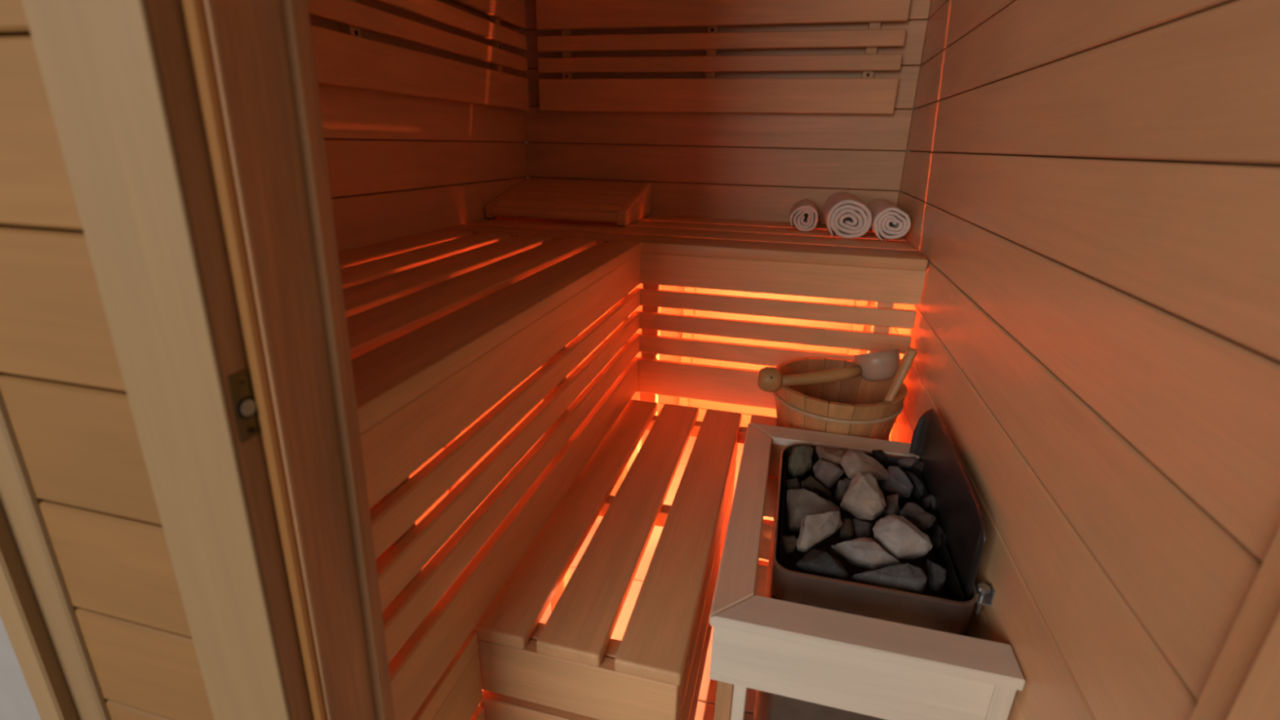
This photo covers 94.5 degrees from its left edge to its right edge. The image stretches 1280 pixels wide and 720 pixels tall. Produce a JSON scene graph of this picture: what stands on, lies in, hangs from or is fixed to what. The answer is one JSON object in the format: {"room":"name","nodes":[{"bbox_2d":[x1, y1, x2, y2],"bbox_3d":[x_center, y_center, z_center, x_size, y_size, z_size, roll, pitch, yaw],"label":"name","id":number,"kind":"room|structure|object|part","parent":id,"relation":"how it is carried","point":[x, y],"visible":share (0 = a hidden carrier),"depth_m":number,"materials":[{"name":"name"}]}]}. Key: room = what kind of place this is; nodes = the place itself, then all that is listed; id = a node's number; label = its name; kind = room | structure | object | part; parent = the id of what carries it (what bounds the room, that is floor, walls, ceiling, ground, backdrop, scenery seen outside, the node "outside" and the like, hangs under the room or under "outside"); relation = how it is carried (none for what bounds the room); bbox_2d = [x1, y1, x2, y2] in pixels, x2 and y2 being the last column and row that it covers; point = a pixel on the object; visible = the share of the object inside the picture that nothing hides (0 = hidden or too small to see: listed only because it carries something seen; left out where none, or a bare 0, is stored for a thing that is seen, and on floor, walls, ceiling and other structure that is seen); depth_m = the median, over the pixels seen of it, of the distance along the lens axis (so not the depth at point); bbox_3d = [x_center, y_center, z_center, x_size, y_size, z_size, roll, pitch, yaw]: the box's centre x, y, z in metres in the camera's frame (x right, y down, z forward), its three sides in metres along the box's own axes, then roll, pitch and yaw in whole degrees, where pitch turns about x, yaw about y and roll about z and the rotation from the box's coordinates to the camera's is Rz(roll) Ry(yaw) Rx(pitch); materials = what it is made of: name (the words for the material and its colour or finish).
{"room":"spa","nodes":[
{"label":"spa","id":0,"kind":"room"},
{"bbox_2d":[0,0,213,719],"bbox_3d":[-1.858,-0.420,0.765,3.180,2.500,0.090,6,21,13],"label":"wall","id":1,"kind":"structure","parent":0,"point":[63,389],"depth_m":0.51,"materials":[{"name":"brown wood"}]},
{"bbox_2d":[0,372,111,719],"bbox_3d":[-0.587,-0.068,0.492,0.200,2.080,0.044,6,21,13],"label":"trim","id":2,"kind":"structure","parent":1,"relation":"attached to","point":[37,615],"depth_m":0.60,"materials":[{"name":"brown wood"}]},
{"bbox_2d":[22,0,395,719],"bbox_3d":[-0.329,-0.016,0.483,0.198,2.000,0.107,6,21,13],"label":"door frame","id":3,"kind":"structure","parent":1,"relation":"in","point":[190,132],"depth_m":0.45,"materials":[{"name":"brown wood"}]},
{"bbox_3d":[-0.303,0.035,0.455,0.005,0.056,0.019,6,21,13],"label":"strike plate","id":4,"kind":"part","parent":3,"relation":"part of","materials":[{"name":"gold metal"}]},
{"bbox_2d":[240,399,256,416],"bbox_3d":[-0.301,0.037,0.455,0.001,0.013,0.013,6,21,13],"label":"door latch","id":5,"kind":"object","parent":3,"relation":"on","point":[248,406],"depth_m":0.45,"materials":[{"name":"beige"}]},
{"bbox_3d":[-0.300,-0.029,0.520,0.162,2.000,0.017,6,21,13],"label":"trim","id":6,"kind":"part","parent":3,"relation":"part of","materials":[{"name":"brown wood"}]},
{"bbox_2d":[309,0,537,525],"bbox_3d":[-0.704,-0.444,1.513,0.060,2.080,1.869,6,21,13],"label":"wall","id":7,"kind":"structure","parent":0,"point":[399,166],"depth_m":1.65,"materials":[{"name":"brown wood"}]},
{"bbox_2d":[306,0,528,110],"bbox_3d":[-0.647,-0.825,1.337,0.050,0.392,1.737,6,21,13],"label":"backrest","id":8,"kind":"object","parent":7,"relation":"attached to","point":[344,58],"visible":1,"depth_m":1.57,"materials":[{"name":"brown wood"}]},
{"bbox_2d":[382,433,773,719],"bbox_3d":[-0.062,0.679,1.597,1.501,0.060,2.209,6,21,13],"label":"floor","id":9,"kind":"structure","parent":0,"point":[705,708],"depth_m":1.62,"materials":[{"name":"brown"}]},
{"bbox_2d":[337,229,641,719],"bbox_3d":[-0.462,0.255,1.332,0.637,0.901,1.186,6,21,13],"label":"bench","id":10,"kind":"object","parent":9,"relation":"on","point":[442,326],"visible":0.59,"depth_m":0.92,"materials":[{"name":"brown wood"}]},
{"bbox_3d":[-0.314,0.459,0.830,0.036,0.870,0.044,6,21,13],"label":"support post","id":11,"kind":"part","parent":10,"relation":"part of","materials":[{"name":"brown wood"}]},
{"bbox_3d":[-0.610,0.093,1.895,0.040,0.812,0.040,6,21,13],"label":"leg","id":12,"kind":"part","parent":10,"relation":"part of","materials":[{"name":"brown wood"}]},
{"bbox_3d":[-0.182,0.286,1.308,0.036,0.870,0.044,6,21,13],"label":"support post","id":13,"kind":"part","parent":10,"relation":"part of","materials":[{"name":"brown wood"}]},
{"bbox_3d":[-0.061,0.129,1.745,0.036,0.870,0.044,6,21,13],"label":"support post","id":14,"kind":"part","parent":10,"relation":"part of","materials":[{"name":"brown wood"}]},
{"bbox_2d":[471,399,776,719],"bbox_3d":[0.186,0.511,1.328,0.709,0.450,0.912,6,21,13],"label":"bench","id":15,"kind":"object","parent":9,"relation":"on","point":[569,666],"visible":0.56,"depth_m":1.02,"materials":[{"name":"brown wood"}]},
{"bbox_3d":[-0.020,0.387,1.747,0.036,0.388,0.030,6,21,13],"label":"leg","id":16,"kind":"part","parent":15,"relation":"part of","materials":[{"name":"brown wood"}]},
{"bbox_2d":[772,347,916,440],"bbox_3d":[0.487,0.071,1.466,0.315,0.291,0.324,6,21,13],"label":"bucket","id":17,"kind":"object","parent":15,"relation":"on","point":[864,408],"visible":0.59,"depth_m":1.38,"materials":[{"name":"brown wood"}]},
{"bbox_2d":[757,349,899,392],"bbox_3d":[0.453,0.016,1.434,0.340,0.114,0.108,1,20,-1],"label":"ladle","id":18,"kind":"object","parent":17,"relation":"on","point":[884,365],"visible":0.99,"depth_m":1.40,"materials":[{"name":"brown wood"}]},
{"bbox_3d":[0.312,0.047,1.418,0.058,0.061,0.062,6,21,13],"label":"knob","id":19,"kind":"part","parent":18,"relation":"part of","materials":[{"name":"brown wood"}]},
{"bbox_3d":[0.426,0.038,1.415,0.202,0.052,0.033,0,20,-2],"label":"handle","id":20,"kind":"part","parent":18,"relation":"part of","materials":[{"name":"brown wood"}]},
{"bbox_2d":[853,349,899,382],"bbox_3d":[0.571,0.007,1.433,0.106,0.092,0.107,6,21,13],"label":"bowl","id":21,"kind":"object","parent":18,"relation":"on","point":[884,365],"depth_m":1.39,"materials":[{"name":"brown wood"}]},
{"bbox_2d":[439,215,928,445],"bbox_3d":[0.128,-0.007,2.085,1.376,0.900,0.654,6,21,13],"label":"bench","id":22,"kind":"object","parent":9,"relation":"on","point":[691,253],"visible":0.59,"depth_m":1.65,"materials":[{"name":"brown wood"}]},
{"bbox_2d":[484,177,651,226],"bbox_3d":[-0.246,-0.577,2.133,0.502,0.122,0.364,6,21,13],"label":"headrest cover","id":23,"kind":"object","parent":22,"relation":"on","point":[622,203],"visible":1,"depth_m":2.06,"materials":[{"name":"brown wood"}]},
{"bbox_3d":[-0.475,-0.604,2.189,0.028,0.118,0.359,6,21,13],"label":"panel","id":24,"kind":"part","parent":23,"relation":"part of","materials":[{"name":"brown wood"}]},
{"bbox_3d":[-0.016,-0.554,2.080,0.028,0.118,0.359,6,21,13],"label":"panel","id":25,"kind":"part","parent":23,"relation":"part of","materials":[{"name":"brown wood"}]},
{"bbox_3d":[-0.238,-0.111,2.474,0.035,0.814,0.045,6,21,13],"label":"leg","id":26,"kind":"part","parent":22,"relation":"part of","materials":[{"name":"brown wood"}]},
{"bbox_3d":[0.029,0.099,1.833,0.050,0.870,0.035,6,21,13],"label":"support post","id":27,"kind":"part","parent":22,"relation":"part of","materials":[{"name":"brown wood"}]},
{"bbox_3d":[0.190,-0.065,2.372,0.040,0.814,0.045,6,21,13],"label":"leg","id":28,"kind":"part","parent":22,"relation":"part of","materials":[{"name":"brown wood"}]},
{"bbox_2d":[789,199,817,231],"bbox_3d":[0.555,-0.493,2.005,0.092,0.085,0.252,6,21,13],"label":"towel","id":29,"kind":"object","parent":22,"relation":"on","point":[802,222],"visible":1,"depth_m":1.90,"materials":[{"name":"white fabric"}]},
{"bbox_2d":[822,191,871,238],"bbox_3d":[0.663,-0.472,1.908,0.134,0.116,0.357,6,21,13],"label":"towel","id":30,"kind":"object","parent":22,"relation":"on","point":[844,213],"visible":1,"depth_m":1.76,"materials":[{"name":"white fabric"}]},
{"bbox_3d":[0.799,0.002,2.227,0.040,0.814,0.045,6,21,13],"label":"leg","id":31,"kind":"part","parent":22,"relation":"part of","materials":[{"name":"brown wood"}]},
{"bbox_3d":[0.642,0.166,1.688,0.042,0.870,0.035,6,21,13],"label":"support post","id":32,"kind":"part","parent":22,"relation":"part of","materials":[{"name":"brown wood"}]},
{"bbox_2d":[866,198,911,240],"bbox_3d":[0.781,-0.451,1.885,0.108,0.098,0.346,6,21,13],"label":"towel","id":33,"kind":"object","parent":22,"relation":"on","point":[890,221],"visible":0.94,"depth_m":1.74,"materials":[{"name":"white fabric"}]},
{"bbox_2d":[709,422,1026,719],"bbox_3d":[0.358,0.527,1.149,0.390,0.550,0.630,6,21,13],"label":"guard","id":34,"kind":"object","parent":9,"relation":"on","point":[884,669],"visible":0.77,"depth_m":0.81,"materials":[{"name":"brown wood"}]},
{"bbox_3d":[0.128,0.607,0.944,0.024,0.532,0.030,6,21,13],"label":"leg","id":35,"kind":"part","parent":34,"relation":"part of","materials":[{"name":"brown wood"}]},
{"bbox_3d":[0.148,0.612,0.931,0.019,0.532,0.017,6,21,13],"label":"leg","id":36,"kind":"part","parent":34,"relation":"part of","materials":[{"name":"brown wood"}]},
{"bbox_3d":[0.202,0.260,1.096,0.057,0.018,0.624,6,21,13],"label":"rail","id":37,"kind":"part","parent":34,"relation":"part of","materials":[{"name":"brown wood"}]},
{"bbox_3d":[0.436,0.185,1.316,0.389,0.018,0.062,6,21,13],"label":"rail","id":38,"kind":"part","parent":34,"relation":"part of","materials":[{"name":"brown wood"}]},
{"bbox_3d":[0.292,0.371,0.798,0.389,0.018,0.061,6,21,13],"label":"rail","id":39,"kind":"part","parent":34,"relation":"part of","materials":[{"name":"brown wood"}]},
{"bbox_3d":[0.457,0.652,0.842,0.024,0.532,0.028,6,21,13],"label":"leg","id":40,"kind":"part","parent":34,"relation":"part of","materials":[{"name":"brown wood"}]},
{"bbox_2d":[521,0,931,426],"bbox_3d":[0.230,-0.678,2.208,1.380,2.080,0.060,6,21,13],"label":"wall","id":41,"kind":"structure","parent":0,"point":[731,166],"depth_m":2.14,"materials":[{"name":"brown wood"}]},
{"bbox_2d":[535,0,911,114],"bbox_3d":[0.233,-1.052,2.011,1.235,0.392,0.050,6,21,13],"label":"backrest","id":42,"kind":"object","parent":41,"relation":"attached to","point":[867,94],"visible":1,"depth_m":1.99,"materials":[{"name":"brown wood"}]},
{"bbox_2d":[888,0,1279,719],"bbox_3d":[0.690,-0.292,1.182,0.060,2.080,1.869,6,21,13],"label":"wall","id":43,"kind":"structure","parent":0,"point":[1090,189],"depth_m":0.63,"materials":[{"name":"brown wood"}]},
{"bbox_2d":[752,408,995,719],"bbox_3d":[0.408,0.416,1.134,0.314,0.571,0.460,6,21,13],"label":"heater","id":44,"kind":"object","parent":43,"relation":"attached to","point":[942,473],"visible":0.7,"depth_m":0.96,"materials":[{"name":"metal"}]},
{"bbox_2d":[779,535,796,555],"bbox_3d":[0.254,0.312,1.000,0.030,0.033,0.035,0,20,-4],"label":"stone","id":45,"kind":"object","parent":44,"relation":"in","point":[788,544],"visible":0.94,"depth_m":0.99,"materials":[{"name":"stone"}]},
{"bbox_2d":[784,477,800,490],"bbox_3d":[0.305,0.252,1.182,0.029,0.035,0.031,0,20,-3],"label":"stone","id":46,"kind":"object","parent":44,"relation":"on","point":[793,483],"visible":0.81,"depth_m":1.17,"materials":[{"name":"grey stone"}]},
{"bbox_2d":[787,443,813,479],"bbox_3d":[0.335,0.213,1.235,0.050,0.072,0.079,6,21,13],"label":"stone","id":47,"kind":"object","parent":44,"relation":"on","point":[800,460],"visible":0.98,"depth_m":1.22,"materials":[{"name":"grey stone"}]},
{"bbox_2d":[786,488,839,533],"bbox_3d":[0.315,0.279,1.081,0.097,0.076,0.083,6,21,13],"label":"stone","id":48,"kind":"object","parent":44,"relation":"on","point":[801,503],"visible":0.82,"depth_m":1.07,"materials":[{"name":"grey stone"}]},
{"bbox_2d":[799,475,831,499],"bbox_3d":[0.340,0.259,1.182,0.082,0.049,0.034,19,26,39],"label":"stone","id":49,"kind":"object","parent":44,"relation":"on","point":[811,484],"visible":0.76,"depth_m":1.16,"materials":[{"name":"grey stone"}]},
{"bbox_2d":[796,510,842,552],"bbox_3d":[0.295,0.286,0.997,0.100,0.068,0.048,-8,22,-24],"label":"stone","id":50,"kind":"object","parent":44,"relation":"in","point":[815,528],"visible":1,"depth_m":0.98,"materials":[{"name":"grey stone"}]},
{"bbox_2d":[795,548,848,581],"bbox_3d":[0.287,0.325,0.936,0.079,0.053,0.048,6,21,13],"label":"stone","id":51,"kind":"object","parent":44,"relation":"in","point":[815,562],"visible":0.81,"depth_m":0.92,"materials":[{"name":"grey stone"}]},
{"bbox_2d":[813,458,844,490],"bbox_3d":[0.381,0.234,1.208,0.056,0.058,0.056,-10,23,-29],"label":"stone","id":52,"kind":"object","parent":44,"relation":"on","point":[826,472],"visible":0.93,"depth_m":1.19,"materials":[{"name":"grey stone"}]},
{"bbox_2d":[815,445,848,469],"bbox_3d":[0.398,0.205,1.232,0.065,0.045,0.047,6,21,13],"label":"stone","id":53,"kind":"object","parent":44,"relation":"in","point":[833,455],"visible":0.65,"depth_m":1.22,"materials":[{"name":"grey stone"}]},
{"bbox_2d":[834,477,850,503],"bbox_3d":[0.397,0.258,1.166,0.022,0.044,0.052,13,23,29],"label":"stone","id":54,"kind":"object","parent":44,"relation":"on","point":[842,485],"visible":0.91,"depth_m":1.15,"materials":[{"name":"stone"}]},
{"bbox_2d":[840,518,853,538],"bbox_3d":[0.369,0.302,1.058,0.025,0.038,0.038,6,21,13],"label":"stone","id":55,"kind":"object","parent":44,"relation":"on","point":[846,530],"visible":0.92,"depth_m":1.04,"materials":[{"name":"grey stone"}]},
{"bbox_2d":[852,518,871,537],"bbox_3d":[0.396,0.304,1.058,0.033,0.038,0.037,6,21,13],"label":"stone","id":56,"kind":"object","parent":44,"relation":"on","point":[862,528],"visible":0.94,"depth_m":1.05,"materials":[{"name":"grey stone"}]},
{"bbox_2d":[840,471,885,519],"bbox_3d":[0.410,0.250,1.075,0.072,0.077,0.081,15,24,33],"label":"stone","id":57,"kind":"object","parent":44,"relation":"in","point":[864,498],"visible":1,"depth_m":1.05,"materials":[{"name":"grey stone"}]},
{"bbox_2d":[840,449,889,480],"bbox_3d":[0.451,0.215,1.185,0.094,0.055,0.060,6,21,13],"label":"stone","id":58,"kind":"object","parent":44,"relation":"in","point":[853,462],"visible":0.84,"depth_m":1.17,"materials":[{"name":"stone"}]},
{"bbox_2d":[831,537,900,569],"bbox_3d":[0.365,0.315,0.960,0.107,0.056,0.049,6,21,13],"label":"stone","id":59,"kind":"object","parent":44,"relation":"in","point":[862,552],"visible":0.97,"depth_m":0.94,"materials":[{"name":"grey stone"}]},
{"bbox_2d":[771,472,968,636],"bbox_3d":[0.397,0.327,1.092,0.284,0.010,0.426,6,21,13],"label":"tray","id":60,"kind":"object","parent":44,"relation":"on","point":[788,562],"depth_m":1.03,"materials":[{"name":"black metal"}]},
{"bbox_2d":[871,449,888,463],"bbox_3d":[0.508,0.207,1.256,0.032,0.029,0.031,6,21,13],"label":"stone","id":61,"kind":"object","parent":44,"relation":"in","point":[878,455],"visible":0.88,"depth_m":1.24,"materials":[{"name":"grey stone"}]},
{"bbox_2d":[850,563,927,594],"bbox_3d":[0.383,0.335,0.914,0.110,0.059,0.048,6,21,13],"label":"stone","id":62,"kind":"object","parent":44,"relation":"on","point":[906,577],"visible":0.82,"depth_m":0.89,"materials":[{"name":"grey stone"}]},
{"bbox_2d":[884,493,899,515],"bbox_3d":[0.472,0.274,1.109,0.027,0.043,0.046,6,21,13],"label":"stone","id":63,"kind":"object","parent":44,"relation":"on","point":[891,501],"visible":0.76,"depth_m":1.10,"materials":[{"name":"stone"}]},
{"bbox_2d":[880,466,913,497],"bbox_3d":[0.508,0.242,1.172,0.052,0.053,0.062,-6,21,-19],"label":"stone","id":64,"kind":"object","parent":44,"relation":"in","point":[898,482],"visible":0.9,"depth_m":1.16,"materials":[{"name":"grey stone"}]},
{"bbox_2d":[872,514,932,559],"bbox_3d":[0.427,0.293,0.973,0.083,0.070,0.068,0,20,-3],"label":"stone","id":65,"kind":"object","parent":44,"relation":"in","point":[901,539],"visible":0.96,"depth_m":0.95,"materials":[{"name":"grey stone"}]},
{"bbox_2d":[897,456,920,467],"bbox_3d":[0.562,0.213,1.218,0.064,0.034,0.026,-2,20,-9],"label":"stone","id":66,"kind":"object","parent":44,"relation":"in","point":[906,462],"visible":1,"depth_m":1.21,"materials":[{"name":"grey stone"}]},
{"bbox_2d":[903,470,926,499],"bbox_3d":[0.553,0.250,1.188,0.022,0.042,0.061,-3,20,-11],"label":"stone","id":67,"kind":"object","parent":44,"relation":"on","point":[917,491],"visible":0.77,"depth_m":1.18,"materials":[{"name":"grey stone"}]},
{"bbox_2d":[899,502,935,530],"bbox_3d":[0.496,0.283,1.060,0.054,0.048,0.040,19,26,39],"label":"stone","id":68,"kind":"object","parent":44,"relation":"in","point":[913,513],"visible":0.88,"depth_m":1.05,"materials":[{"name":"grey stone"}]},
{"bbox_2d":[922,493,935,511],"bbox_3d":[0.550,0.274,1.121,0.028,0.041,0.040,6,21,13],"label":"stone","id":69,"kind":"object","parent":44,"relation":"on","point":[931,497],"visible":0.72,"depth_m":1.11,"materials":[{"name":"grey stone"}]},
{"bbox_2d":[924,559,946,592],"bbox_3d":[0.464,0.338,0.924,0.028,0.043,0.050,6,21,13],"label":"stone","id":70,"kind":"object","parent":44,"relation":"in","point":[936,574],"visible":1,"depth_m":0.91,"materials":[{"name":"grey stone"}]},
{"bbox_2d":[931,524,946,548],"bbox_3d":[0.522,0.308,1.032,0.028,0.041,0.045,6,21,13],"label":"stone","id":71,"kind":"object","parent":44,"relation":"on","point":[935,539],"visible":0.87,"depth_m":1.02,"materials":[{"name":"grey stone"}]},
{"bbox_3d":[0.513,0.342,0.864,0.002,0.023,0.020,6,21,13],"label":"bracket leg","id":72,"kind":"part","parent":44,"relation":"part of","materials":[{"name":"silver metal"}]},
{"bbox_2d":[1189,526,1279,719],"bbox_3d":[0.444,0.083,0.304,0.108,1.970,0.130,6,21,13],"label":"trim","id":73,"kind":"structure","parent":43,"relation":"attached to","point":[1243,683],"depth_m":0.39,"materials":[{"name":"brown wood"}]}
]}

